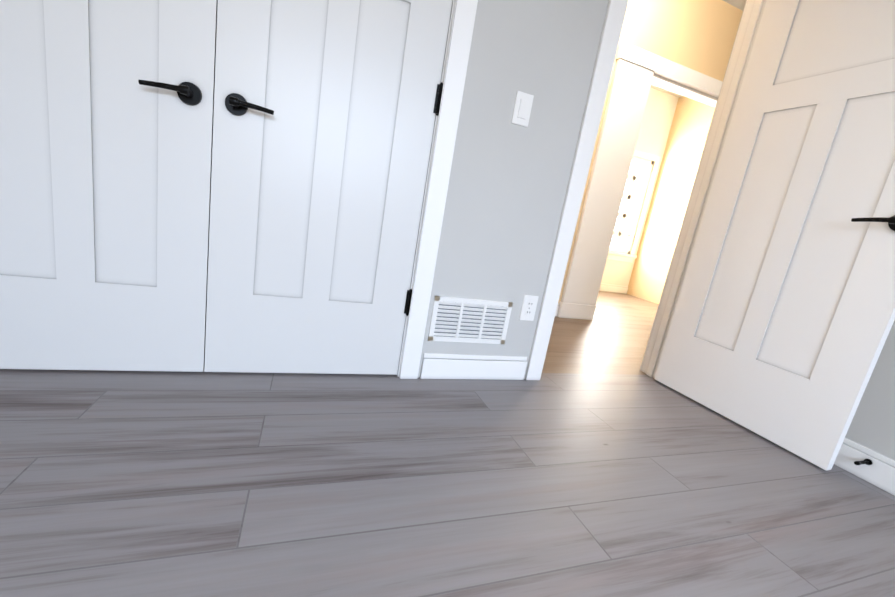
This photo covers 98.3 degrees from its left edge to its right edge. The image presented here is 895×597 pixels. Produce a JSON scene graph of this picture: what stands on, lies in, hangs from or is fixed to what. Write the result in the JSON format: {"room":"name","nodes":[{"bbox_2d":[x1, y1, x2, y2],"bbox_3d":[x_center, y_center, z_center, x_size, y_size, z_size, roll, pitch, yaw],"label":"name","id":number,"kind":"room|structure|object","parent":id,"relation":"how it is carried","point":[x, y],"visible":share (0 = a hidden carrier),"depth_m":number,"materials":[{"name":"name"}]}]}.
{"room":"bedroom","nodes":[
{"label":"bedroom","id":0,"kind":"room"},
{"bbox_2d":[0,291,894,596],"bbox_3d":[0.973,0.580,1.576,6.267,0.060,7.190,5,13,-21],"label":"floor","id":1,"kind":"structure","parent":0,"point":[169,484],"depth_m":1.02,"materials":[{"name":"grey wood"}]},
{"bbox_2d":[418,0,608,378],"bbox_3d":[1.022,-0.911,1.798,6.267,2.740,0.120,5,13,-21],"label":"wall","id":2,"kind":"structure","parent":0,"point":[507,188],"depth_m":1.56,"materials":[{"name":"grey paint"}]},
{"bbox_2d":[0,0,217,371],"bbox_3d":[-1.041,-0.742,1.045,0.717,2.030,0.096,5,13,-21],"label":"closet door","id":3,"kind":"structure","parent":2,"relation":"in","point":[106,122],"depth_m":1.17,"materials":[{"name":"white wood"}]},
{"bbox_2d":[204,0,451,374],"bbox_3d":[-0.370,-0.682,1.297,0.721,2.030,0.096,5,13,-21],"label":"closet door","id":4,"kind":"structure","parent":2,"relation":"in","point":[326,112],"depth_m":1.36,"materials":[{"name":"white wood"}]},
{"bbox_2d":[397,0,477,378],"bbox_3d":[-0.717,-0.764,1.218,1.589,2.126,0.138,5,13,-21],"label":"trim","id":5,"kind":"structure","parent":2,"relation":"attached to","point":[458,41],"depth_m":1.47,"materials":[{"name":"white wood"}]},
{"bbox_2d":[428,296,512,343],"bbox_3d":[0.103,0.098,1.683,0.365,0.196,0.008,5,13,-21],"label":"air vent","id":6,"kind":"object","parent":2,"relation":"in","point":[456,319],"visible":1,"depth_m":1.68,"materials":[{"name":"white metal"}]},
{"bbox_2d":[420,353,526,379],"bbox_3d":[0.129,0.309,1.745,0.511,0.115,0.016,5,13,-21],"label":"baseboard","id":7,"kind":"structure","parent":2,"relation":"attached to","point":[434,365],"depth_m":1.73,"materials":[{"name":"white wood"}]},
{"bbox_2d":[511,91,533,126],"bbox_3d":[0.295,-0.742,1.518,0.073,0.117,0.010,5,13,-21],"label":"light switch","id":8,"kind":"object","parent":2,"relation":"attached to","point":[522,108],"visible":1,"depth_m":1.51,"materials":[{"name":"white plastic"}]},
{"bbox_2d":[519,295,538,320],"bbox_3d":[0.371,0.044,1.761,0.073,0.117,0.008,5,13,-21],"label":"outlet","id":9,"kind":"object","parent":2,"relation":"attached to","point":[528,308],"visible":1,"depth_m":1.76,"materials":[{"name":"white plastic"}]},
{"bbox_2d":[525,0,766,379],"bbox_3d":[0.966,-0.616,1.859,0.948,2.126,0.156,5,13,-21],"label":"trim","id":10,"kind":"structure","parent":2,"relation":"attached to","point":[747,30],"depth_m":1.84,"materials":[{"name":"white wood"}]},
{"bbox_2d":[654,0,894,470],"bbox_3d":[1.457,-0.436,1.592,0.156,2.030,0.786,5,13,-22],"label":"entry door","id":11,"kind":"structure","parent":2,"relation":"in","point":[782,321],"depth_m":1.58,"materials":[{"name":"white wood"}]},
{"bbox_2d":[601,87,677,285],"bbox_3d":[0.069,-1.658,4.514,6.027,2.740,0.120,5,13,-21],"label":"wall","id":12,"kind":"structure","parent":0,"point":[657,120],"depth_m":5.26,"materials":[{"name":"paint"}]},
{"bbox_2d":[599,283,627,293],"bbox_3d":[1.017,-0.274,5.155,3.580,0.115,0.019,5,13,-21],"label":"baseboard","id":13,"kind":"structure","parent":12,"relation":"attached to","point":[603,287],"depth_m":5.68,"materials":[{"name":"white wood"}]},
{"bbox_2d":[607,149,660,262],"bbox_3d":[2.321,-1.299,5.377,1.096,1.493,0.170,5,13,-21],"label":"room window","id":14,"kind":"structure","parent":12,"relation":"in","point":[636,217],"depth_m":5.49,"materials":[{"name":"white wood"}]},
{"bbox_2d":[558,0,742,302],"bbox_3d":[0.670,-1.226,2.983,6.147,2.740,0.120,5,13,-21],"label":"wall","id":15,"kind":"structure","parent":0,"point":[698,35],"depth_m":3.11,"materials":[{"name":"paint"}]},
{"bbox_2d":[557,42,722,319],"bbox_3d":[1.759,-0.846,3.454,1.382,2.172,0.185,5,13,-21],"label":"trim","id":16,"kind":"structure","parent":15,"relation":"attached to","point":[638,71],"depth_m":3.18,"materials":[{"name":"white wood"}]},
{"bbox_2d":[627,96,714,303],"bbox_3d":[3.394,-1.045,4.288,0.120,2.740,2.974,5,13,-21],"label":"wall","id":17,"kind":"structure","parent":0,"point":[687,137],"depth_m":5.22,"materials":[{"name":"paint"}]},
{"bbox_2d":[651,0,745,97],"bbox_3d":[1.431,-2.121,0.995,6.267,0.060,7.190,5,13,-21],"label":"ceiling","id":18,"kind":"structure","parent":0,"point":[739,4],"depth_m":3.19,"materials":[{"name":"paint"}]},
{"bbox_2d":[845,320,894,459],"bbox_3d":[2.213,-0.350,0.128,0.120,2.740,3.976,5,13,-21],"label":"wall","id":19,"kind":"structure","parent":0,"point":[872,426],"depth_m":1.43,"materials":[{"name":"grey paint"}]},
{"bbox_2d":[834,438,894,495],"bbox_3d":[1.935,0.910,0.377,0.022,0.115,3.982,5,13,-21],"label":"baseboard","id":20,"kind":"structure","parent":19,"relation":"attached to","point":[879,472],"depth_m":1.43,"materials":[{"name":"white wood"}]},
{"bbox_2d":[854,459,872,464],"bbox_3d":[1.520,0.601,1.418,0.080,0.022,0.022,5,13,-21],"label":"door stop","id":21,"kind":"object","parent":20,"relation":"attached to","point":[867,461],"visible":0.96,"depth_m":1.42,"materials":[{"name":"black metal"}]},
{"label":"outside","id":22,"kind":"structure","parent":0,"visible":0},
{"bbox_2d":[610,162,643,249],"bbox_3d":[2.256,-1.564,5.899,2.800,3.700,0.001,5,13,-21],"label":"sky","id":23,"kind":"structure","parent":22,"point":[630,206],"depth_m":6.13,"materials":[{"name":"white"}]}
]}

